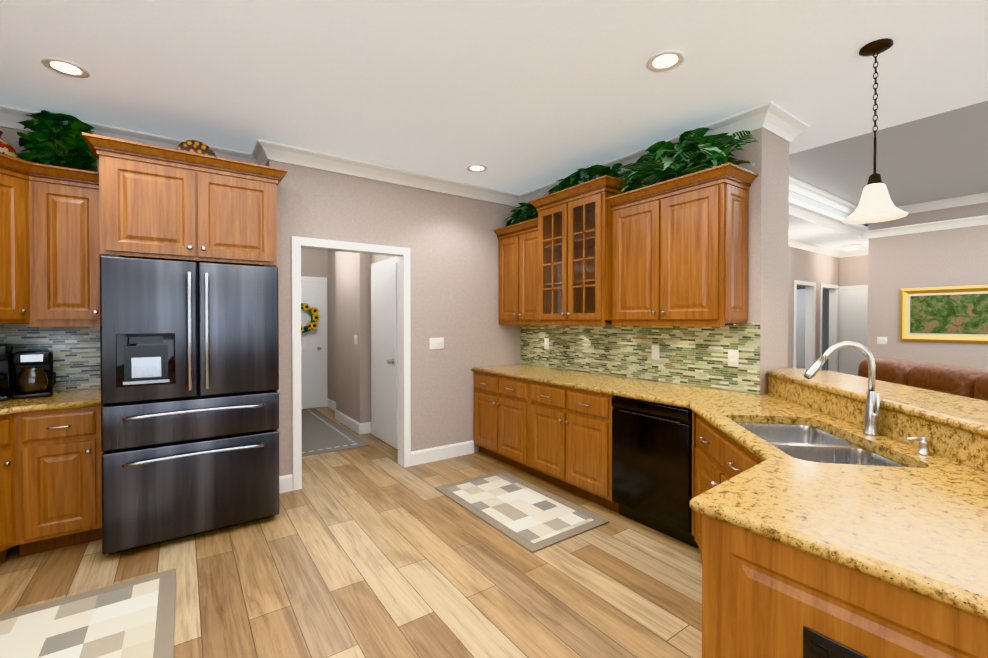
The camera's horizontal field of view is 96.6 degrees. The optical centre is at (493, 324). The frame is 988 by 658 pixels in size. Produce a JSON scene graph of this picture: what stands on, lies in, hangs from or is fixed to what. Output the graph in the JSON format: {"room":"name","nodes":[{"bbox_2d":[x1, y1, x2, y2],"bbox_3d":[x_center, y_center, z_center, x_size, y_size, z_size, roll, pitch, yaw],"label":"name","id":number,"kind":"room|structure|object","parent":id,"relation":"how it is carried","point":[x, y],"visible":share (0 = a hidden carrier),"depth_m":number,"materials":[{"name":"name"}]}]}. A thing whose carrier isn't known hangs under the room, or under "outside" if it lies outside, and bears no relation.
{"room":"kitchen","nodes":[
{"label":"kitchen","id":0,"kind":"room"},
{"bbox_2d":[0,127,100,391],"bbox_3d":[-3.033,-0.030,3.192,2.420,2.820,0.100,0,1,-35],"label":"wall","id":1,"kind":"structure","parent":0,"point":[11,136],"depth_m":2.98,"materials":[{"name":"paint"}]},
{"bbox_2d":[0,153,27,322],"bbox_3d":[-3.195,-0.512,2.620,0.602,1.005,0.602,0,1,-35],"label":"upper cabinet","id":2,"kind":"object","parent":1,"relation":"attached to","point":[13,171],"depth_m":2.70,"materials":[{"name":"brown wood"}]},
{"bbox_2d":[0,131,17,157],"bbox_3d":[-3.190,-1.082,2.764,0.280,0.300,0.280,0,1,-35],"label":"vase","id":3,"kind":"object","parent":2,"relation":"on","point":[6,148],"visible":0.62,"depth_m":2.77,"materials":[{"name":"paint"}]},
{"bbox_2d":[0,323,100,393],"bbox_3d":[-3.362,0.228,2.895,1.316,0.478,0.008,0,1,-35],"label":"tile backsplash","id":4,"kind":"structure","parent":1,"relation":"attached to","point":[76,359],"depth_m":3.12,"materials":[{"name":"tile"}]},
{"bbox_2d":[28,161,100,324],"bbox_3d":[-2.893,-0.516,2.983,0.436,1.005,0.387,0,1,-35],"label":"upper cabinet","id":5,"kind":"object","parent":1,"relation":"attached to","point":[50,255],"depth_m":2.87,"materials":[{"name":"brown wood"}]},
{"bbox_2d":[17,110,96,171],"bbox_3d":[-2.932,-1.175,2.961,0.370,0.482,0.272,0,1,-35],"label":"plant","id":6,"kind":"object","parent":5,"relation":"on","point":[38,144],"visible":0.69,"depth_m":2.96,"materials":[{"name":"green plant"}]},
{"bbox_2d":[0,105,267,165],"bbox_3d":[-2.883,-1.382,3.157,2.200,0.115,0.110,0,1,-35],"label":"crown molding","id":7,"kind":"structure","parent":1,"relation":"attached to","point":[9,116],"depth_m":3.25,"materials":[{"name":"white wood"}]},
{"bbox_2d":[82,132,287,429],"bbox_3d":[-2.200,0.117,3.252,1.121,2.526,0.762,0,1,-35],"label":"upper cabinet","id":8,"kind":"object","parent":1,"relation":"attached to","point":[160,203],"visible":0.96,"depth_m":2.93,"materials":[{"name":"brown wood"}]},
{"bbox_2d":[176,140,215,155],"bbox_3d":[-2.104,-1.180,3.117,0.280,0.240,0.080,-1,1,-43],"label":"decorative bowl","id":9,"kind":"object","parent":8,"relation":"on","point":[195,146],"visible":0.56,"depth_m":3.10,"materials":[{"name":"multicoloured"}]},
{"bbox_2d":[301,248,395,422],"bbox_3d":[-2.249,-0.053,5.534,1.390,2.820,3.490,0,1,-35],"label":"wall","id":10,"kind":"structure","parent":0,"point":[347,275],"depth_m":5.86,"materials":[{"name":"paint"}]},
{"bbox_2d":[301,281,323,408],"bbox_3d":[-3.068,0.318,6.906,0.760,2.030,0.100,0,1,-35],"label":"door","id":11,"kind":"structure","parent":10,"relation":"in","point":[312,363],"depth_m":7.04,"materials":[{"name":"white wood"}]},
{"bbox_2d":[301,303,320,332],"bbox_3d":[-2.996,-0.118,6.878,0.542,0.486,0.130,0,1,-35],"label":"wreath","id":12,"kind":"object","parent":11,"relation":"hanging from","point":[312,311],"visible":0.58,"depth_m":6.94,"materials":[{"name":"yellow plant"}]},
{"bbox_2d":[301,276,327,406],"bbox_3d":[-3.095,0.286,6.942,0.896,2.113,0.018,0,1,-35],"label":"door frame","id":13,"kind":"structure","parent":10,"relation":"attached to","point":[321,279],"depth_m":7.17,"materials":[{"name":"white wood"}]},
{"bbox_2d":[327,398,335,409],"bbox_3d":[-2.434,1.276,6.821,0.016,0.135,1.000,0,1,-35],"label":"baseboard","id":14,"kind":"structure","parent":10,"relation":"attached to","point":[331,404],"depth_m":7.04,"materials":[{"name":"white wood"}]},
{"bbox_2d":[334,408,363,434],"bbox_3d":[-1.961,1.285,5.899,0.040,0.135,1.082,0,1,-35],"label":"baseboard","id":15,"kind":"structure","parent":10,"relation":"attached to","point":[358,427],"depth_m":5.77,"materials":[{"name":"white wood"}]},
{"bbox_2d":[354,335,357,343],"bbox_3d":[-1.753,0.186,5.576,0.014,0.116,0.116,0,1,-35],"label":"light switch","id":16,"kind":"object","parent":10,"relation":"attached to","point":[355,339],"visible":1,"depth_m":5.55,"materials":[{"name":"white plastic"}]},
{"bbox_2d":[371,257,396,433],"bbox_3d":[-1.265,0.304,5.127,0.018,2.113,0.896,0,1,-35],"label":"door frame","id":17,"kind":"structure","parent":10,"relation":"attached to","point":[384,262],"depth_m":5.19,"materials":[{"name":"white wood"}]},
{"bbox_2d":[370,263,397,448],"bbox_3d":[-1.305,0.336,5.106,0.100,2.030,0.772,0,1,-35],"label":"hall door","id":18,"kind":"structure","parent":10,"relation":"in","point":[384,368],"depth_m":5.06,"materials":[{"name":"white wood"}]},
{"bbox_2d":[0,407,701,657],"bbox_3d":[1.909,1.415,4.694,15.600,0.100,13.600,0,1,-35],"label":"floor","id":19,"kind":"structure","parent":0,"point":[374,549],"depth_m":2.42,"materials":[{"name":"brown wood"}]},
{"bbox_2d":[0,414,15,563],"bbox_3d":[-3.121,0.951,2.400,0.735,0.874,0.734,0,1,-35],"label":"base cabinet","id":20,"kind":"object","parent":19,"relation":"on","point":[7,469],"depth_m":2.51,"materials":[{"name":"brown wood"}]},
{"bbox_2d":[0,389,101,415],"bbox_3d":[-2.838,0.496,2.156,1.321,0.040,1.817,0,1,-35],"label":"countertop","id":21,"kind":"structure","parent":20,"relation":"on","point":[60,400],"depth_m":2.71,"materials":[{"name":"stone"}]},
{"bbox_2d":[0,344,12,400],"bbox_3d":[-3.159,0.297,2.737,0.211,0.346,0.232,-1,1,-43],"label":"coffee maker","id":22,"kind":"object","parent":21,"relation":"on","point":[6,380],"visible":0.98,"depth_m":2.80,"materials":[{"name":"black plastic"}]},
{"bbox_2d":[11,350,55,399],"bbox_3d":[-3.012,0.321,2.890,0.196,0.297,0.205,-1,1,-43],"label":"coffee maker","id":23,"kind":"object","parent":21,"relation":"on","point":[34,375],"visible":1,"depth_m":2.84,"materials":[{"name":"black plastic"}]},
{"bbox_2d":[12,404,102,556],"bbox_3d":[-2.811,0.946,2.875,0.448,0.874,0.682,0,1,-35],"label":"base cabinet","id":24,"kind":"object","parent":19,"relation":"on","point":[50,482],"depth_m":2.66,"materials":[{"name":"brown wood"}]},
{"bbox_2d":[0,568,175,657],"bbox_3d":[-1.761,1.389,1.718,0.830,0.012,1.300,0,1,-35],"label":"kitchen rug","id":25,"kind":"object","parent":19,"relation":"on","point":[134,618],"visible":0.95,"depth_m":2.03,"materials":[{"name":"beige fabric"}]},
{"bbox_2d":[100,254,278,554],"bbox_3d":[-2.108,0.481,3.123,0.938,1.800,0.893,0,1,-35],"label":"refrigerator","id":26,"kind":"object","parent":19,"relation":"on","point":[189,355],"visible":1,"depth_m":2.77,"materials":[{"name":"black"}]},
{"bbox_2d":[301,409,368,456],"bbox_3d":[-2.481,1.349,5.745,0.860,0.011,2.500,0,1,-35],"label":"runner rug","id":27,"kind":"object","parent":19,"relation":"on","point":[322,433],"visible":0.58,"depth_m":5.32,"materials":[{"name":"grey fabric"}]},
{"bbox_2d":[474,371,525,471],"bbox_3d":[0.307,0.930,4.497,0.666,0.874,0.929,0,1,-35],"label":"base cabinet","id":28,"kind":"object","parent":19,"relation":"on","point":[499,401],"depth_m":4.27,"materials":[{"name":"brown wood"}]},
{"bbox_2d":[435,471,608,552],"bbox_3d":[0.153,1.372,3.385,0.700,0.012,1.260,0,1,-35],"label":"kitchen rug","id":29,"kind":"object","parent":19,"relation":"on","point":[529,517],"visible":0.98,"depth_m":3.24,"materials":[{"name":"beige fabric"}]},
{"bbox_2d":[526,381,618,512],"bbox_3d":[0.844,0.938,3.741,0.666,0.874,0.925,0,1,-35],"label":"base cabinet","id":30,"kind":"object","parent":19,"relation":"on","point":[560,436],"depth_m":3.50,"materials":[{"name":"brown wood"}]},
{"bbox_2d":[471,364,987,619],"bbox_3d":[0.869,0.491,2.650,2.148,0.040,4.587,0,1,-35],"label":"countertop","id":31,"kind":"structure","parent":30,"relation":"on","point":[918,524],"depth_m":1.23,"materials":[{"name":"stone"}]},
{"bbox_2d":[735,422,907,466],"bbox_3d":[1.356,0.620,1.911,0.460,0.200,0.830,0,1,10],"label":"undermount sink","id":32,"kind":"object","parent":31,"relation":"in","point":[808,443],"visible":0.21,"depth_m":1.90,"materials":[{"name":"silver metal"}]},
{"bbox_2d":[804,341,880,435],"bbox_3d":[1.540,0.275,1.945,0.226,0.407,0.233,0,1,-35],"label":"faucet","id":33,"kind":"object","parent":31,"relation":"on","point":[872,416],"visible":1,"depth_m":1.92,"materials":[{"name":"silver metal"}]},
{"bbox_2d":[906,437,931,455],"bbox_3d":[1.591,0.450,1.647,0.065,0.064,0.065,0,1,-35],"label":"soap dispenser","id":34,"kind":"object","parent":31,"relation":"on","point":[924,444],"visible":1,"depth_m":1.64,"materials":[{"name":"silver metal"}]},
{"bbox_2d":[611,396,698,547],"bbox_3d":[1.266,0.947,3.099,0.630,0.868,0.596,0,1,-35],"label":"dishwasher","id":35,"kind":"object","parent":19,"relation":"on","point":[652,465],"visible":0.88,"depth_m":2.88,"materials":[{"name":"black plastic"}]},
{"bbox_2d":[695,414,761,558],"bbox_3d":[1.299,0.953,2.232,1.085,0.874,0.746,0,1,-35],"label":"base cabinet","id":36,"kind":"object","parent":19,"relation":"on","point":[720,457],"visible":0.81,"depth_m":2.26,"materials":[{"name":"brown wood"}]},
{"bbox_2d":[702,514,987,657],"bbox_3d":[1.148,0.967,0.861,0.496,0.874,1.300,0,1,-35],"label":"base cabinet","id":37,"kind":"object","parent":19,"relation":"on","point":[763,597],"visible":0.54,"depth_m":1.01,"materials":[{"name":"brown wood"}]},
{"bbox_2d":[803,626,867,657],"bbox_3d":[0.757,0.750,0.976,0.008,0.095,0.126,0,1,-35],"label":"outlet","id":38,"kind":"object","parent":37,"relation":"attached to","point":[816,645],"visible":1,"depth_m":0.99,"materials":[{"name":"black plastic"}]},
{"bbox_2d":[858,358,987,400],"bbox_3d":[4.186,0.835,3.747,0.950,0.980,2.120,0,1,1],"label":"leather sofa","id":39,"kind":"object","parent":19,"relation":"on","point":[970,382],"visible":0.35,"depth_m":3.74,"materials":[{"name":"brown leather"}]},
{"bbox_2d":[266,160,520,475],"bbox_3d":[-0.699,-0.044,4.630,3.050,2.820,0.460,0,1,-35],"label":"wall","id":40,"kind":"structure","parent":0,"point":[450,241],"depth_m":4.38,"materials":[{"name":"paint"}]},
{"bbox_2d":[291,236,410,490],"bbox_3d":[-1.281,0.318,4.011,1.056,2.108,0.156,0,1,-35],"label":"door frame","id":41,"kind":"structure","parent":40,"relation":"attached to","point":[402,254],"depth_m":4.07,"materials":[{"name":"white wood"}]},
{"bbox_2d":[252,139,519,206],"bbox_3d":[-0.763,-1.393,4.237,2.694,0.115,0.104,0,1,-35],"label":"crown molding","id":42,"kind":"structure","parent":40,"relation":"attached to","point":[263,150],"depth_m":3.99,"materials":[{"name":"white wood"}]},
{"bbox_2d":[429,338,443,349],"bbox_3d":[-0.575,0.188,4.431,0.164,0.116,0.010,0,1,-35],"label":"light switch","id":43,"kind":"object","parent":40,"relation":"attached to","point":[436,343],"visible":1,"depth_m":4.43,"materials":[{"name":"white plastic"}]},
{"bbox_2d":[411,440,473,465],"bbox_3d":[-0.515,1.300,4.482,0.725,0.135,0.016,0,1,-35],"label":"baseboard","id":44,"kind":"structure","parent":40,"relation":"attached to","point":[423,456],"depth_m":4.46,"materials":[{"name":"white wood"}]},
{"bbox_2d":[0,0,987,250],"bbox_3d":[1.909,-1.505,4.665,15.600,0.100,13.600,0,1,-35],"label":"ceiling","id":45,"kind":"structure","parent":0,"point":[518,96],"depth_m":2.50,"materials":[{"name":"paint"}]},
{"bbox_2d":[41,58,89,77],"bbox_3d":[-2.381,-1.428,2.451,0.196,0.008,0.196,0,1,-35],"label":"recessed light","id":46,"kind":"object","parent":45,"relation":"in","point":[65,67],"visible":1,"depth_m":2.44,"materials":[{"name":"white"}]},
{"bbox_2d":[466,165,486,171],"bbox_3d":[-0.157,-1.444,4.068,0.196,0.008,0.196,0,1,-35],"label":"recessed light","id":47,"kind":"object","parent":45,"relation":"in","point":[477,168],"visible":1,"depth_m":4.07,"materials":[{"name":"white"}]},
{"bbox_2d":[646,50,684,71],"bbox_3d":[0.928,-1.427,2.386,0.196,0.008,0.196,0,1,-35],"label":"recessed light","id":48,"kind":"object","parent":45,"relation":"in","point":[663,61],"visible":1,"depth_m":2.38,"materials":[{"name":"white"}]},
{"bbox_2d":[841,244,861,250],"bbox_3d":[6.713,-1.443,8.263,0.310,0.094,0.310,0,1,-35],"label":"flush ceiling light","id":49,"kind":"object","parent":45,"relation":"attached to","point":[851,247],"visible":1,"depth_m":8.18,"materials":[{"name":"silver metal"}]},
{"bbox_2d":[843,38,907,223],"bbox_3d":[1.961,-0.989,2.266,0.256,0.882,0.256,0,1,-35],"label":"pendant light","id":50,"kind":"object","parent":45,"relation":"hanging from","point":[876,204],"visible":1,"depth_m":2.25,"materials":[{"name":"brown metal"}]},
{"bbox_2d":[521,128,788,394],"bbox_3d":[1.230,-0.040,4.142,0.430,2.820,2.570,0,1,-35],"label":"wall","id":51,"kind":"structure","parent":0,"point":[768,226],"depth_m":3.04,"materials":[{"name":"paint"}]},
{"bbox_2d":[494,214,569,321],"bbox_3d":[0.392,-0.532,4.647,0.337,1.006,0.760,0,1,-35],"label":"upper cabinet","id":52,"kind":"object","parent":51,"relation":"attached to","point":[534,255],"depth_m":4.35,"materials":[{"name":"brown wood"}]},
{"bbox_2d":[506,203,537,226],"bbox_3d":[0.328,-1.124,4.637,0.326,0.348,0.660,0,1,-35],"label":"plant","id":53,"kind":"object","parent":52,"relation":"on","point":[520,214],"visible":0.4,"depth_m":4.67,"materials":[{"name":"green plant"}]},
{"bbox_2d":[520,323,759,393],"bbox_3d":[1.051,0.217,4.018,0.008,0.478,2.567,0,1,-35],"label":"tile backsplash","id":54,"kind":"structure","parent":51,"relation":"attached to","point":[695,356],"depth_m":3.62,"materials":[{"name":"green tile"}]},
{"bbox_2d":[544,338,548,348],"bbox_3d":[0.561,0.200,4.694,0.007,0.116,0.072,0,1,-35],"label":"outlet","id":55,"kind":"object","parent":54,"relation":"attached to","point":[546,343],"visible":1,"depth_m":4.69,"materials":[{"name":"white plastic"}]},
{"bbox_2d":[652,345,658,359],"bbox_3d":[1.326,0.226,3.618,0.007,0.116,0.072,0,1,-35],"label":"outlet","id":56,"kind":"object","parent":54,"relation":"attached to","point":[655,351],"visible":1,"depth_m":3.61,"materials":[{"name":"white plastic"}]},
{"bbox_2d":[728,350,737,366],"bbox_3d":[1.688,0.236,3.108,0.007,0.116,0.072,0,1,-35],"label":"outlet","id":57,"kind":"object","parent":54,"relation":"attached to","point":[733,358],"visible":1,"depth_m":3.10,"materials":[{"name":"white plastic"}]},
{"bbox_2d":[520,101,783,203],"bbox_3d":[1.075,-1.390,3.893,0.094,0.115,2.554,0,1,-35],"label":"crown molding","id":58,"kind":"structure","parent":51,"relation":"attached to","point":[777,120],"depth_m":3.07,"materials":[{"name":"white wood"}]},
{"bbox_2d":[606,162,753,325],"bbox_3d":[1.348,-0.519,3.301,0.337,1.006,0.922,0,1,-35],"label":"upper cabinet","id":59,"kind":"object","parent":51,"relation":"attached to","point":[677,248],"depth_m":3.07,"materials":[{"name":"brown wood"}]},
{"bbox_2d":[545,163,624,194],"bbox_3d":[0.769,-1.254,3.962,0.320,0.320,0.890,0,1,-35],"label":"plant","id":60,"kind":"object","parent":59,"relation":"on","point":[577,178],"visible":0.48,"depth_m":3.88,"materials":[{"name":"green plant"}]},
{"bbox_2d":[606,323,736,324],"bbox_3d":[0.978,-0.014,3.987,0.050,0.014,2.350,0,1,-35],"label":"under-cabinet light strip","id":61,"kind":"object","parent":59,"relation":"attached to","point":[725,323],"visible":0.15,"depth_m":3.04,"materials":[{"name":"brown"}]},
{"bbox_2d":[616,127,759,192],"bbox_3d":[1.323,-1.173,3.166,0.417,0.474,0.950,0,1,-35],"label":"plant","id":62,"kind":"object","parent":59,"relation":"on","point":[696,151],"visible":0.69,"depth_m":3.13,"materials":[{"name":"green plant"}]},
{"bbox_2d":[765,110,807,142],"bbox_3d":[1.997,-1.381,3.040,0.420,0.115,0.094,0,1,-35],"label":"crown molding","id":63,"kind":"structure","parent":51,"relation":"attached to","point":[793,126],"depth_m":3.09,"materials":[{"name":"white wood"}]},
{"bbox_2d":[788,246,839,367],"bbox_3d":[4.086,-0.068,7.011,7.550,2.820,0.120,0,1,-35],"label":"wall","id":64,"kind":"structure","parent":0,"point":[803,265],"depth_m":8.20,"materials":[{"name":"paint"}]},
{"bbox_2d":[796,289,805,368],"bbox_3d":[6.215,0.296,9.097,0.103,2.030,0.741,0,1,-5],"label":"door","id":65,"kind":"structure","parent":64,"relation":"in","point":[800,340],"depth_m":8.87,"materials":[{"name":"white wood"}]},
{"bbox_2d":[793,280,815,368],"bbox_3d":[5.704,0.267,8.078,0.936,2.128,0.018,0,1,-35],"label":"door frame","id":66,"kind":"structure","parent":64,"relation":"attached to","point":[810,295],"depth_m":8.32,"materials":[{"name":"white wood"}]},
{"bbox_2d":[789,237,844,257],"bbox_3d":[4.107,-1.420,6.881,7.450,0.115,0.094,0,1,-35],"label":"crown molding","id":67,"kind":"structure","parent":64,"relation":"attached to","point":[795,243],"depth_m":8.23,"materials":[{"name":"white wood"}]},
{"bbox_2d":[820,283,867,372],"bbox_3d":[6.964,0.263,8.437,1.007,2.128,0.900,0,1,-35],"label":"door frame","id":68,"kind":"structure","parent":64,"relation":"attached to","point":[834,321],"depth_m":9.02,"materials":[{"name":"white wood"}]},
{"bbox_2d":[840,255,867,289],"bbox_3d":[7.461,-0.085,8.692,0.100,2.820,0.990,0,1,-35],"label":"wall","id":69,"kind":"structure","parent":0,"point":[852,268],"depth_m":8.89,"materials":[{"name":"paint"}]},
{"bbox_2d":[841,289,867,375],"bbox_3d":[7.326,0.299,8.704,0.100,2.030,0.780,0,1,-35],"label":"door","id":70,"kind":"structure","parent":69,"relation":"in","point":[854,315],"depth_m":8.86,"materials":[{"name":"white wood"}]},
{"bbox_2d":[845,249,867,256],"bbox_3d":[7.408,-1.437,8.585,0.094,0.115,0.920,0,1,-35],"label":"crown molding","id":71,"kind":"structure","parent":69,"relation":"attached to","point":[861,251],"depth_m":8.80,"materials":[{"name":"white"}]},
{"bbox_2d":[789,101,987,224],"bbox_3d":[5.779,-1.689,3.058,4.750,0.300,6.500,0,1,-35],"label":"ceiling","id":72,"kind":"structure","parent":0,"point":[942,156],"depth_m":4.73,"materials":[{"name":"grey paint"}]},
{"bbox_2d":[864,202,987,371],"bbox_3d":[7.807,-0.242,4.422,0.120,3.220,6.350,0,1,-35],"label":"wall","id":73,"kind":"structure","parent":0,"point":[886,269],"depth_m":6.45,"materials":[{"name":"paint"}]},
{"bbox_2d":[789,175,872,238],"bbox_3d":[3.974,-1.557,5.583,4.530,0.415,0.094,0,1,-35],"label":"crown molding","id":74,"kind":"structure","parent":73,"relation":"attached to","point":[803,188],"depth_m":5.87,"materials":[{"name":"white wood"}]},
{"bbox_2d":[877,337,886,343],"bbox_3d":[6.018,0.243,6.829,0.014,0.116,0.120,0,1,-35],"label":"light switch","id":75,"kind":"object","parent":73,"relation":"attached to","point":[881,340],"visible":1,"depth_m":6.83,"materials":[{"name":"white plastic"}]},
{"bbox_2d":[873,192,987,237],"bbox_3d":[7.416,-1.549,4.774,0.094,0.415,5.400,0,1,-35],"label":"crown molding","id":76,"kind":"structure","parent":73,"relation":"attached to","point":[982,197],"depth_m":6.27,"materials":[{"name":"white wood"}]},
{"bbox_2d":[900,285,987,342],"bbox_3d":[6.430,-0.150,6.216,0.045,0.780,1.050,0,1,-35],"label":"framed painting","id":77,"kind":"object","parent":73,"relation":"attached to","point":[950,314],"visible":1,"depth_m":6.25,"materials":[{"name":"gold metal"}]},
{"bbox_3d":[1.750,0.881,1.702,2.211,1.028,2.016,0,1,-35],"label":"bar","id":78,"kind":"object","parent":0,"visible":0},
{"bbox_2d":[767,368,987,471],"bbox_3d":[1.862,0.403,1.699,0.431,0.155,3.099,0,1,10],"label":"bar","id":79,"kind":"object","parent":78,"relation":"on","point":[952,427],"visible":0.88,"depth_m":1.88,"materials":[{"name":"beige stone"}]}
]}

